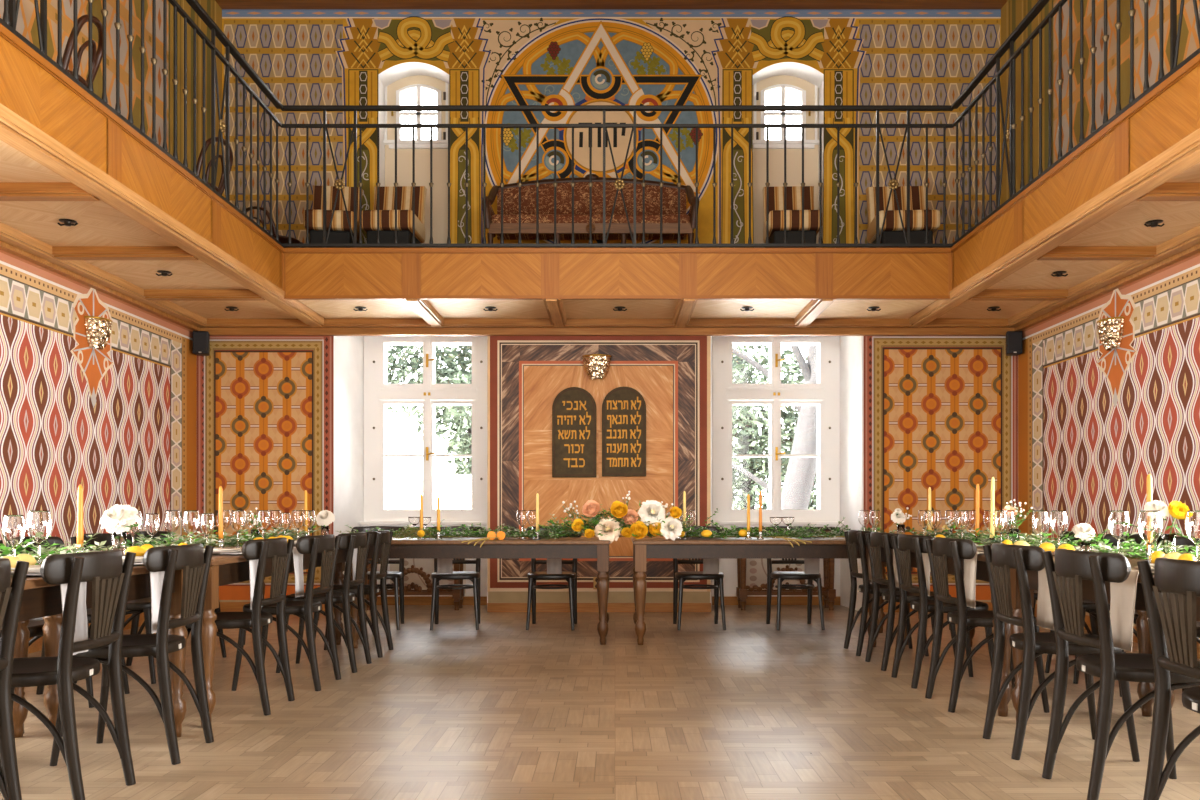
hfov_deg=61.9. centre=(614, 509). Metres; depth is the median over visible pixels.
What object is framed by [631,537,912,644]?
banquet table
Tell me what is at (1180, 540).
bentwood chair
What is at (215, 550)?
plate
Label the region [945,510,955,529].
wine glass
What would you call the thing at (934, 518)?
wine glass
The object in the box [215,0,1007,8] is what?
ceiling
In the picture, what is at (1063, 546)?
lemon
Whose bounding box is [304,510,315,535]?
wine glass
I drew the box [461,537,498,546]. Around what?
sprig
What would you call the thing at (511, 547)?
banquet table
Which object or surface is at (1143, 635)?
banquet table
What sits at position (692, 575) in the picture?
bentwood chair
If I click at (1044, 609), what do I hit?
napkin
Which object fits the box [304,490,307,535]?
candle
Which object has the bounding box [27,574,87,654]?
napkin
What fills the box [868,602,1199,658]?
baseboard
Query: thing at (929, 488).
candle
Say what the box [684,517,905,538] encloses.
greenery garland
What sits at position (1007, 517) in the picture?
wine glass
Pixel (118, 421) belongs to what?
wall
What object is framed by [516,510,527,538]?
wine glass
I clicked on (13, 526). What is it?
wine glass
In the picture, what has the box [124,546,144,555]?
lemon
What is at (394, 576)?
bentwood chair
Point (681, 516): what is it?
wine glass
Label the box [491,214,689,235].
seat cushion
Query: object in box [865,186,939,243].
striped chair
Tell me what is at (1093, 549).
plate
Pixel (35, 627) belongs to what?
bentwood chair
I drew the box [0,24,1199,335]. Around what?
gallery
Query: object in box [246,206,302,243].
chair
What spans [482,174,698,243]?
settee
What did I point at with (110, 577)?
bentwood chair
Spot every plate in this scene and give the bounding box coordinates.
[11,565,40,574]
[123,556,142,562]
[204,548,241,553]
[1073,546,1112,551]
[1134,563,1154,570]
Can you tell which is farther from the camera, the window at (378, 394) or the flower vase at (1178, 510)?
the window at (378, 394)
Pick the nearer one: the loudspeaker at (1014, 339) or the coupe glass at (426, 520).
the coupe glass at (426, 520)
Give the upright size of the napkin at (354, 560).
0.282 m
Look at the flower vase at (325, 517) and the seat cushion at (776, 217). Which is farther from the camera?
the seat cushion at (776, 217)
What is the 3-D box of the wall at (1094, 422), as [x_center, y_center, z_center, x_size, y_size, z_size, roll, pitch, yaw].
[4.015,-2.030,3.100,0.470,6.060,13.400,0,0,0]
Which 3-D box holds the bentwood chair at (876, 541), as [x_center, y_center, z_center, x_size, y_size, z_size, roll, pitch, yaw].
[1.899,0.571,6.409,0.502,0.863,0.500,0,0,-1]
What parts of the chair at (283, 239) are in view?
seat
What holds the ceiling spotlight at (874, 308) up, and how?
attached to the gallery
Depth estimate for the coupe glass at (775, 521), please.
7.83 m
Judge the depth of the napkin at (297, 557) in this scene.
5.68 m
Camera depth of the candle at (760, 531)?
7.61 m
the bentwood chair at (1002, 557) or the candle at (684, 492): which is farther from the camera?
the candle at (684, 492)
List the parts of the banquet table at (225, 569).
leg, leg, leg, leg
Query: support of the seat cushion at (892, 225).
on the striped chair at (892, 233)
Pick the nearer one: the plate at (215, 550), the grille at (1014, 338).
the plate at (215, 550)
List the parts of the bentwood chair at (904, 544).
leg, rail, rail, leg, seat, leg, leg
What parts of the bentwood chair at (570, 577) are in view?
leg, leg, seat, rail, rail, leg, leg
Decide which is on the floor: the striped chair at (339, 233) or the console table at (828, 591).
the console table at (828, 591)
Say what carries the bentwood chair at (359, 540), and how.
on the floor
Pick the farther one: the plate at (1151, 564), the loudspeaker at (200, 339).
the loudspeaker at (200, 339)
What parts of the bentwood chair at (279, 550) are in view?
seat, leg, rail, rail, leg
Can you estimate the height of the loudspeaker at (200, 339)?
0.220 m
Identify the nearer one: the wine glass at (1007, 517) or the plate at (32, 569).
the plate at (32, 569)
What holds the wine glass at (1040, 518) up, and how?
on the banquet table at (1143, 635)
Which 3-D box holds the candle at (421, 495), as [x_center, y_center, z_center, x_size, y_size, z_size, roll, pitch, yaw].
[-1.474,0.045,7.620,0.056,0.356,0.055,0,0,0]
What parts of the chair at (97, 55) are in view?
seat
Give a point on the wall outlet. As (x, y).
(595, 579)
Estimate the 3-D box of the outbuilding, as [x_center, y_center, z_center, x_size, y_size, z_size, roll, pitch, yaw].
[-4.925,-0.855,21.475,4.150,3.750,3.450,0,0,0]
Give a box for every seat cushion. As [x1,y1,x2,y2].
[303,209,358,243]
[362,210,424,242]
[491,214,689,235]
[763,210,819,242]
[867,209,939,243]
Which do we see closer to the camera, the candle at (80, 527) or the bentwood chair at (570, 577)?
the candle at (80, 527)
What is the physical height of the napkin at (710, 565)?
0.312 m
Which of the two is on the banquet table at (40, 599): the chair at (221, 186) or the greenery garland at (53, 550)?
the greenery garland at (53, 550)
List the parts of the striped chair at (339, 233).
backrest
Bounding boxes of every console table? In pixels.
[366,527,464,609]
[733,527,839,609]
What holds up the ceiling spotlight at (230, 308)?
attached to the gallery
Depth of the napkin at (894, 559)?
6.43 m
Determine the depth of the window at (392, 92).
10.10 m
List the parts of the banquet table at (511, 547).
leg, leg, leg, leg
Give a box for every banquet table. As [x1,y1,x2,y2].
[2,564,187,737]
[43,545,360,727]
[333,537,609,644]
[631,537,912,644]
[866,544,1154,716]
[1010,557,1199,721]
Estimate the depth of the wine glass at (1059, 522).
4.75 m
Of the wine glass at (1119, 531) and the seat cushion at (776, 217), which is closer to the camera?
the wine glass at (1119, 531)
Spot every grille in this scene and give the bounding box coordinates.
[193,332,206,352]
[1008,332,1021,352]
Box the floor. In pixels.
[0,605,1199,799]
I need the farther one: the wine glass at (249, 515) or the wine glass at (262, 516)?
the wine glass at (249, 515)
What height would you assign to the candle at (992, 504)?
0.426 m
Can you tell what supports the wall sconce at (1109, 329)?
attached to the wall at (1094, 422)
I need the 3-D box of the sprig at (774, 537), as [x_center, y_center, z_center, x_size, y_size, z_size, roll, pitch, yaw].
[1.304,0.239,7.381,0.290,0.076,0.063,0,0,21]
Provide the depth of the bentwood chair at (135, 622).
6.43 m
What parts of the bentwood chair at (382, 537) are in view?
leg, leg, seat, leg, rail, rail, leg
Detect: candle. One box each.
[76,483,83,552]
[218,486,223,547]
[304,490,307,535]
[419,493,424,538]
[435,496,441,538]
[534,492,540,538]
[681,490,687,538]
[745,493,751,538]
[757,490,763,538]
[927,487,931,535]
[974,484,979,544]
[989,477,994,546]
[1145,471,1153,559]
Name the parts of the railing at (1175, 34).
post, handrail, rail, post, post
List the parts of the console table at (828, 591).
leg, leg, leg, leg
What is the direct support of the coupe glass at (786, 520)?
on the banquet table at (654, 547)
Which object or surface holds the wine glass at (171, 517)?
on the banquet table at (225, 569)
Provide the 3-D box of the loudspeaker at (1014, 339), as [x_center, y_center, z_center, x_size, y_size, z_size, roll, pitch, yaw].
[3.853,-1.610,9.694,0.147,0.220,0.213,0,0,9]
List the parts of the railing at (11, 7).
post, post, post, rail, post, handrail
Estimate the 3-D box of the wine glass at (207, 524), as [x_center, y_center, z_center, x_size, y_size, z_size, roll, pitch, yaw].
[-2.130,0.119,5.221,0.073,0.204,0.073,0,0,0]
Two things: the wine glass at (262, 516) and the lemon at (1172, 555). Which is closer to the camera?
the lemon at (1172, 555)
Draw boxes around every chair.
[0,536,129,707]
[0,549,135,799]
[0,558,28,799]
[0,620,44,733]
[50,543,213,765]
[62,14,102,86]
[70,533,185,683]
[126,531,225,665]
[185,537,294,715]
[196,137,232,194]
[231,534,340,690]
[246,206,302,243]
[276,532,371,672]
[303,185,362,243]
[313,530,392,657]
[351,526,404,629]
[362,186,426,243]
[430,526,485,630]
[526,526,581,629]
[673,526,725,629]
[762,186,819,243]
[763,526,824,629]
[844,530,928,655]
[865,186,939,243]
[865,532,955,670]
[891,534,993,688]
[925,537,1049,712]
[982,543,1139,761]
[1012,531,1103,634]
[1042,549,1199,799]
[1045,533,1155,683]
[1133,536,1199,707]
[1137,557,1199,799]
[1173,621,1199,691]
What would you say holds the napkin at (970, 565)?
on the banquet table at (1143, 635)
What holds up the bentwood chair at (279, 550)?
on the floor
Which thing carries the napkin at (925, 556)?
on the banquet table at (1143, 635)
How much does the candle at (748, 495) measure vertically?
0.356 m
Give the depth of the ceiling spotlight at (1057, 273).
7.73 m
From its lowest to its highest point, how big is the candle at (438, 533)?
0.333 m
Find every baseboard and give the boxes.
[28,602,333,653]
[376,596,486,604]
[487,603,710,611]
[712,596,839,604]
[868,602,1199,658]
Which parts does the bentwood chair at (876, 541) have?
leg, rail, rail, leg, seat, leg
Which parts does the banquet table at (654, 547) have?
leg, leg, leg, leg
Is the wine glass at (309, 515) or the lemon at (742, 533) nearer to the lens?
the wine glass at (309, 515)
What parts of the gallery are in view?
cornice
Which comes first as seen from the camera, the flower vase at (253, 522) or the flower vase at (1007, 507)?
the flower vase at (1007, 507)
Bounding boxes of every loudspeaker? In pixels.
[192,331,209,355]
[1006,331,1022,355]
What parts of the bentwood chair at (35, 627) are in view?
seat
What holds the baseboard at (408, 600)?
attached to the wall at (279, 418)
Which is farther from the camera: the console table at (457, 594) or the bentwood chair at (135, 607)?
the console table at (457, 594)
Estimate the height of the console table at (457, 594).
0.830 m
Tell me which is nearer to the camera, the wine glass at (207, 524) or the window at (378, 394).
the wine glass at (207, 524)
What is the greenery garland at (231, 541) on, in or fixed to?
on the banquet table at (225, 569)
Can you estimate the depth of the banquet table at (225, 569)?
4.59 m
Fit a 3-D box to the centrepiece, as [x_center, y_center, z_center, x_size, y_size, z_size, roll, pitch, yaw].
[0.100,0.051,7.536,1.384,0.394,0.461,0,0,0]
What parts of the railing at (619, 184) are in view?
post, post, post, rail, handrail, rail, post, post, post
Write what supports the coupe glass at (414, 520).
on the banquet table at (511, 547)
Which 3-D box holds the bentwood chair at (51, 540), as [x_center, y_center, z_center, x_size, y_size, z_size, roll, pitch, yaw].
[-2.890,0.571,5.250,0.502,0.863,0.500,0,0,-1]
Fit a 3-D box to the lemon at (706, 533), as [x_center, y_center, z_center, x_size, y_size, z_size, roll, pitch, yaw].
[0.687,0.176,7.500,0.087,0.056,0.057,0,0,21]
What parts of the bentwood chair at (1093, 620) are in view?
leg, seat, rail, leg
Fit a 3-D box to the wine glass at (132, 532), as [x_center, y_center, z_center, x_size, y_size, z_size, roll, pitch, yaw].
[-2.360,0.112,4.896,0.085,0.219,0.085,0,0,0]
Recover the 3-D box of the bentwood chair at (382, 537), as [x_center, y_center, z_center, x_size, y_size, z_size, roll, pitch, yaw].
[-1.827,0.571,6.961,0.502,0.863,0.500,0,0,-1]
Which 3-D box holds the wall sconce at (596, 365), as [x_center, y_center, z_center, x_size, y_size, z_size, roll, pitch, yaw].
[-0.176,-1.390,9.734,0.294,0.239,0.150,0,0,0]
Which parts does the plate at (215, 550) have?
plate, dinner plate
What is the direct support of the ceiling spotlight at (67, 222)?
attached to the gallery
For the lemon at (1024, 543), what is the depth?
5.08 m
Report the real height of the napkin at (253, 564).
0.282 m
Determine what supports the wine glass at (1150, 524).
on the banquet table at (1087, 585)
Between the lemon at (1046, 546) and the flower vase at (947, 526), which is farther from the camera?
the flower vase at (947, 526)
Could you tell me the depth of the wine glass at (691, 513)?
7.89 m
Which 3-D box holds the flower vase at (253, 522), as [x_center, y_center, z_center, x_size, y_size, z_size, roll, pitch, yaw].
[-2.271,0.102,6.285,0.122,0.237,0.098,0,0,-21]
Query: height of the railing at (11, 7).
1.229 m
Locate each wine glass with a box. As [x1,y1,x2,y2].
[2,515,25,555]
[26,511,51,564]
[127,510,142,545]
[144,513,159,541]
[164,510,179,545]
[182,510,199,543]
[200,513,214,543]
[217,510,230,534]
[230,510,245,547]
[247,513,255,529]
[256,510,269,537]
[269,510,280,529]
[279,513,290,535]
[291,510,304,539]
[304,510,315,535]
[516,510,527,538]
[527,510,535,537]
[678,510,682,537]
[686,510,695,537]
[858,510,868,530]
[869,510,880,531]
[918,510,928,535]
[928,510,941,536]
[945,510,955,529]
[955,510,968,538]
[967,510,974,532]
[983,510,989,533]
[993,510,1003,542]
[1000,510,1015,539]
[1032,510,1049,544]
[1049,510,1068,555]
[1108,510,1129,553]
[1137,511,1162,562]
[1185,511,1199,560]
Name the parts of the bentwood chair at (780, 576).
leg, leg, rail, rail, seat, leg, leg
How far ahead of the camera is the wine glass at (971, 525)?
6.56 m
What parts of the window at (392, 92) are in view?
frame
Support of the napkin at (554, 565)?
on the banquet table at (511, 547)
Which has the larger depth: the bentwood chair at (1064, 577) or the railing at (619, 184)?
the railing at (619, 184)
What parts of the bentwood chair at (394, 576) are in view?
rail, seat, rail, leg, leg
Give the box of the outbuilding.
[387,421,467,508]
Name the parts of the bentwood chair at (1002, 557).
leg, rail, rail, leg, seat, leg, leg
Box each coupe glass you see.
[408,517,418,537]
[419,517,430,537]
[770,517,781,537]
[782,517,793,537]
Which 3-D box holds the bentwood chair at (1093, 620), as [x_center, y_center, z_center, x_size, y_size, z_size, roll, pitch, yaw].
[2.890,0.571,6.598,0.502,0.863,0.500,0,0,3]
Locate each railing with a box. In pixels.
[0,0,282,245]
[280,105,953,247]
[951,0,1199,245]
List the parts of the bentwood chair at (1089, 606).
leg, leg, seat, rail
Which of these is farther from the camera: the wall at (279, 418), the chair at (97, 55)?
the wall at (279, 418)
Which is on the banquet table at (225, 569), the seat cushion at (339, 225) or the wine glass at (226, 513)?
the wine glass at (226, 513)
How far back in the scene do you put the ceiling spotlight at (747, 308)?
9.07 m
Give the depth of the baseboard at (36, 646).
8.65 m
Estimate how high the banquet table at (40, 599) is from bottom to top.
0.775 m
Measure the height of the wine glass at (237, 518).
0.219 m
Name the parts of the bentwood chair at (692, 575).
leg, leg, rail, seat, rail, leg, leg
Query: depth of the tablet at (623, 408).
9.75 m
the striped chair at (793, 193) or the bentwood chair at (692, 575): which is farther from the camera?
the striped chair at (793, 193)
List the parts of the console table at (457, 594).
leg, leg, leg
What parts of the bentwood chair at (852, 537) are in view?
leg, rail, rail, leg, seat, leg, leg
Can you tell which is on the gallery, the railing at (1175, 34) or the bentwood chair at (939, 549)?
the railing at (1175, 34)
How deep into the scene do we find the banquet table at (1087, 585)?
4.64 m
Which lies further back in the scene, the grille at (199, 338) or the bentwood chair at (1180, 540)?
the grille at (199, 338)
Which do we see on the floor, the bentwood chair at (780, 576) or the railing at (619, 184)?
the bentwood chair at (780, 576)
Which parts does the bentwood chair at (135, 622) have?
leg, rail, leg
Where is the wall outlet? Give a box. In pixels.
[593,577,597,588]
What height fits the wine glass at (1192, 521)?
0.219 m
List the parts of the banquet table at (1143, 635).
leg, leg, leg, leg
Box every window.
[359,336,486,528]
[383,75,448,243]
[712,336,843,528]
[753,75,819,243]
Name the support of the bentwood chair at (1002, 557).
on the floor
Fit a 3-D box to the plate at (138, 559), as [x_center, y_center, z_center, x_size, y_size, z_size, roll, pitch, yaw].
[-1.990,0.207,4.110,0.274,0.026,0.274,0,0,0]
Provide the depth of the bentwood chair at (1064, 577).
3.46 m
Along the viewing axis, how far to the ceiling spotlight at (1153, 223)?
6.37 m
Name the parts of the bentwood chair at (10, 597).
rail, rail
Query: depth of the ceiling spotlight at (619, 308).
9.07 m
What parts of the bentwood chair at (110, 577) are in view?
leg, seat, leg, rail, rail, leg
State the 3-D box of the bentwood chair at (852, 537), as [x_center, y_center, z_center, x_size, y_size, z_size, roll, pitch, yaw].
[1.897,0.571,7.030,0.502,0.863,0.500,0,0,0]
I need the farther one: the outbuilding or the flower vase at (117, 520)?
the outbuilding
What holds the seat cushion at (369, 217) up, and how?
on the striped chair at (404, 193)
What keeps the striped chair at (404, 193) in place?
on the gallery
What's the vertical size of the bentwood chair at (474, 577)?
0.863 m
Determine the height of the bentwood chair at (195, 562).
0.863 m
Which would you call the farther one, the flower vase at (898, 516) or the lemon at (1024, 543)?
the flower vase at (898, 516)
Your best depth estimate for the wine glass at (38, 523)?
3.67 m
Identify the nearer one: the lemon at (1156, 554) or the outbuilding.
the lemon at (1156, 554)
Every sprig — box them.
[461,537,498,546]
[774,537,811,547]
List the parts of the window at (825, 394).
sash, sash, sill, handle, sash, sash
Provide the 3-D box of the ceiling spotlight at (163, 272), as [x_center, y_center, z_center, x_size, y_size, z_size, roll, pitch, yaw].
[-3.480,-1.822,7.720,0.104,0.032,0.102,0,0,40]
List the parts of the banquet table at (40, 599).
leg, leg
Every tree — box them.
[387,345,471,451]
[442,364,471,505]
[732,345,816,508]
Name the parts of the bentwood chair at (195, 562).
leg, leg, seat, leg, rail, rail, leg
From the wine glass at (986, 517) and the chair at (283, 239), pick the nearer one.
the wine glass at (986, 517)
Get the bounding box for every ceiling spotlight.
[57,219,77,226]
[156,270,172,275]
[225,306,238,310]
[353,306,367,310]
[483,306,497,310]
[613,306,626,310]
[740,306,753,310]
[867,306,880,310]
[987,306,1000,310]
[1051,271,1067,276]
[1144,220,1164,226]
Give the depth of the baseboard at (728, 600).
10.51 m
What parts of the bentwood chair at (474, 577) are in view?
leg, leg, seat, rail, rail, leg, leg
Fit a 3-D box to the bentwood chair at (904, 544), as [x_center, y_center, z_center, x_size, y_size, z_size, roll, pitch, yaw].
[1.904,0.571,5.799,0.502,0.863,0.500,0,0,-2]
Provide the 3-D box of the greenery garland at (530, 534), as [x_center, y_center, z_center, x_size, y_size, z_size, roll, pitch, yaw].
[-1.249,0.145,7.686,1.862,0.152,0.396,0,0,0]
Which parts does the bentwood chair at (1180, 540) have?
seat, rail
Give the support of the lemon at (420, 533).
on the banquet table at (511, 547)
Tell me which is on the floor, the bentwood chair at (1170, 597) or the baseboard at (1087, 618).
the bentwood chair at (1170, 597)
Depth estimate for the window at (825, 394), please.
10.52 m
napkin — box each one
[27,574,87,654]
[134,563,169,632]
[220,552,262,609]
[292,547,303,597]
[352,548,356,579]
[437,558,452,573]
[547,558,561,573]
[703,558,718,573]
[804,558,819,573]
[868,558,871,580]
[893,549,898,587]
[922,553,930,595]
[963,551,983,607]
[1037,560,1054,630]
[1110,569,1153,651]
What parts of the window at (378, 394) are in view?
sash, sash, sill, handle, sash, sash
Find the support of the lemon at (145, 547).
on the banquet table at (225, 569)
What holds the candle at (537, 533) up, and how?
on the banquet table at (511, 547)
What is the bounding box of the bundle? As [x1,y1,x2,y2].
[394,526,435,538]
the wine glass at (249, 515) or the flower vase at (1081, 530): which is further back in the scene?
the wine glass at (249, 515)
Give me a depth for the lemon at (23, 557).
3.54 m
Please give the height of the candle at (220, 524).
0.368 m
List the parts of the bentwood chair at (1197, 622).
seat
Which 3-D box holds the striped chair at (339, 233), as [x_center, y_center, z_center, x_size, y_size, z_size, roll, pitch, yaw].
[-2.640,-2.650,9.390,0.456,0.900,0.620,0,0,-7]
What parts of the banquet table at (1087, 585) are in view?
leg, leg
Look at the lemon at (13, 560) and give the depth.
3.39 m
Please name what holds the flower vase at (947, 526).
on the banquet table at (1143, 635)
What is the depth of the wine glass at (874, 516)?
7.36 m
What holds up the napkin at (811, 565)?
on the banquet table at (654, 547)
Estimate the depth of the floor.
4.66 m
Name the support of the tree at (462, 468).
on the gravel yard
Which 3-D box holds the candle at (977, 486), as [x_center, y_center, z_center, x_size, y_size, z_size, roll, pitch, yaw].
[2.273,0.024,6.271,0.056,0.397,0.055,1,0,0]
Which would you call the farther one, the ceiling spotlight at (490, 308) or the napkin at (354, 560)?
the ceiling spotlight at (490, 308)
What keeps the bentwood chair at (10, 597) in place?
on the floor
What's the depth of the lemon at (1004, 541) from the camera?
5.23 m
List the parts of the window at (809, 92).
frame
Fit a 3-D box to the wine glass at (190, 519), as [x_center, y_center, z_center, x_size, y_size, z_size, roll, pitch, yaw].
[-2.130,0.112,5.024,0.085,0.219,0.085,0,0,0]
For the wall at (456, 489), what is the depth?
17.10 m
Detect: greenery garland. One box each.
[0,532,117,564]
[99,525,322,547]
[337,519,567,537]
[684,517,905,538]
[905,525,1082,550]
[1088,532,1199,560]
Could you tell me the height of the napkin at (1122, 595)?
0.282 m
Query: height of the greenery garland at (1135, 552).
0.131 m
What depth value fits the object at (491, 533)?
7.47 m
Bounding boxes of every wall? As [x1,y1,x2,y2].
[0,0,221,557]
[197,9,1017,610]
[401,475,471,508]
[1001,0,1199,625]
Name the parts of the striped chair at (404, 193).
backrest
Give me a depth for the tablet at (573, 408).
9.75 m
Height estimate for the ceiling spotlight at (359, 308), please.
0.032 m
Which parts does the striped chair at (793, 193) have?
backrest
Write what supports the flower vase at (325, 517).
on the banquet table at (225, 569)
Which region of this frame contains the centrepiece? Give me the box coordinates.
[538,491,717,542]
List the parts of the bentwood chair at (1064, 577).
leg, rail, rail, leg, seat, leg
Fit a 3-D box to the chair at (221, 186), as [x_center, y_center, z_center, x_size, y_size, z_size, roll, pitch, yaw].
[-3.438,-2.616,8.216,0.515,0.837,0.457,0,0,6]
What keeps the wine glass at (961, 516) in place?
on the banquet table at (1143, 635)
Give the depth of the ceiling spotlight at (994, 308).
9.07 m
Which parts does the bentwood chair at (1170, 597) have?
leg, rail, rail, seat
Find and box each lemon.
[2,556,19,570]
[15,554,36,564]
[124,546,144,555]
[141,544,152,555]
[417,530,424,536]
[701,530,711,536]
[739,529,746,536]
[1002,540,1012,544]
[1013,541,1029,545]
[1039,542,1054,551]
[1058,544,1074,549]
[1151,551,1164,562]
[1163,552,1181,558]
[1178,554,1196,560]
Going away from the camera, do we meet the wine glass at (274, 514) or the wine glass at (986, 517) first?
the wine glass at (986, 517)
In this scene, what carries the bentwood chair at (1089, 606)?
on the floor
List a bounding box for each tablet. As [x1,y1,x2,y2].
[552,387,595,476]
[602,387,645,475]
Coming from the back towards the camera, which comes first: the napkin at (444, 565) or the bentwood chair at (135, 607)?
the napkin at (444, 565)
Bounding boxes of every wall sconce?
[84,316,112,349]
[582,354,611,379]
[1096,316,1124,350]
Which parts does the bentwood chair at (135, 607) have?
leg, rail, seat, leg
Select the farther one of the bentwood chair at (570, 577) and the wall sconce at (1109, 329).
the bentwood chair at (570, 577)
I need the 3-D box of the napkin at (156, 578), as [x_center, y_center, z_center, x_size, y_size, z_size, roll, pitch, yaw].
[-1.922,0.353,4.080,0.161,0.282,0.176,0,0,0]
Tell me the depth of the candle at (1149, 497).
4.10 m
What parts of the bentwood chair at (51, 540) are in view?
rail, leg, seat, leg, leg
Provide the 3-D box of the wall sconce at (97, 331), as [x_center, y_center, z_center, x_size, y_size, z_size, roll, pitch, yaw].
[-4.036,-1.380,7.850,0.150,0.239,0.294,0,0,0]
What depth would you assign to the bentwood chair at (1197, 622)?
4.58 m
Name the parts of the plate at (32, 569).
plate, dinner plate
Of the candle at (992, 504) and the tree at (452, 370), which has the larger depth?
the tree at (452, 370)
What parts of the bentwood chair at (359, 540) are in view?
leg, leg, seat, leg, rail, rail, leg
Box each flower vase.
[99,504,142,555]
[245,507,258,536]
[315,510,334,534]
[891,507,911,533]
[941,517,954,537]
[1003,499,1032,540]
[1072,523,1109,551]
[1113,500,1188,553]
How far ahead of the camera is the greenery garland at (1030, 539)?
5.77 m
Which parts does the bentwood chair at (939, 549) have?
leg, rail, rail, leg, seat, leg, leg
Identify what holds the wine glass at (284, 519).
on the banquet table at (225, 569)
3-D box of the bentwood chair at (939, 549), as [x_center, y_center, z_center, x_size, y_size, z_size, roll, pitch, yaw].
[1.896,0.571,5.130,0.502,0.863,0.500,0,0,0]
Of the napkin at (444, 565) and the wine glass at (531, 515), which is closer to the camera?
the wine glass at (531, 515)
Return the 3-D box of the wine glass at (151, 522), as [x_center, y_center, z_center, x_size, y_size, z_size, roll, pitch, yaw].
[-2.360,0.119,5.097,0.073,0.204,0.073,0,0,0]
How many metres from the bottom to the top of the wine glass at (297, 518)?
0.219 m
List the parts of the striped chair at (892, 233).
backrest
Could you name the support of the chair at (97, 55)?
on the gallery
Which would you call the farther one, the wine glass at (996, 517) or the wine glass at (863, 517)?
the wine glass at (863, 517)
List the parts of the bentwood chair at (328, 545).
leg, leg, seat, leg, rail, rail, leg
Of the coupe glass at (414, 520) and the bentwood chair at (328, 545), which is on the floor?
the bentwood chair at (328, 545)
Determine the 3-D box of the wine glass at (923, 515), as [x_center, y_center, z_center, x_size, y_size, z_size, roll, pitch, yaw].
[2.120,0.112,6.861,0.085,0.219,0.085,0,0,0]
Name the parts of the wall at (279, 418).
painted panel, marbled panel, painted panel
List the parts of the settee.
armrest, leg, arm panel, leg, seat rail, rail, leg, leg, armrest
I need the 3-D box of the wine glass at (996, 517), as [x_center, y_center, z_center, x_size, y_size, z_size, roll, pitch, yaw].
[2.120,0.112,5.492,0.085,0.219,0.085,0,0,0]

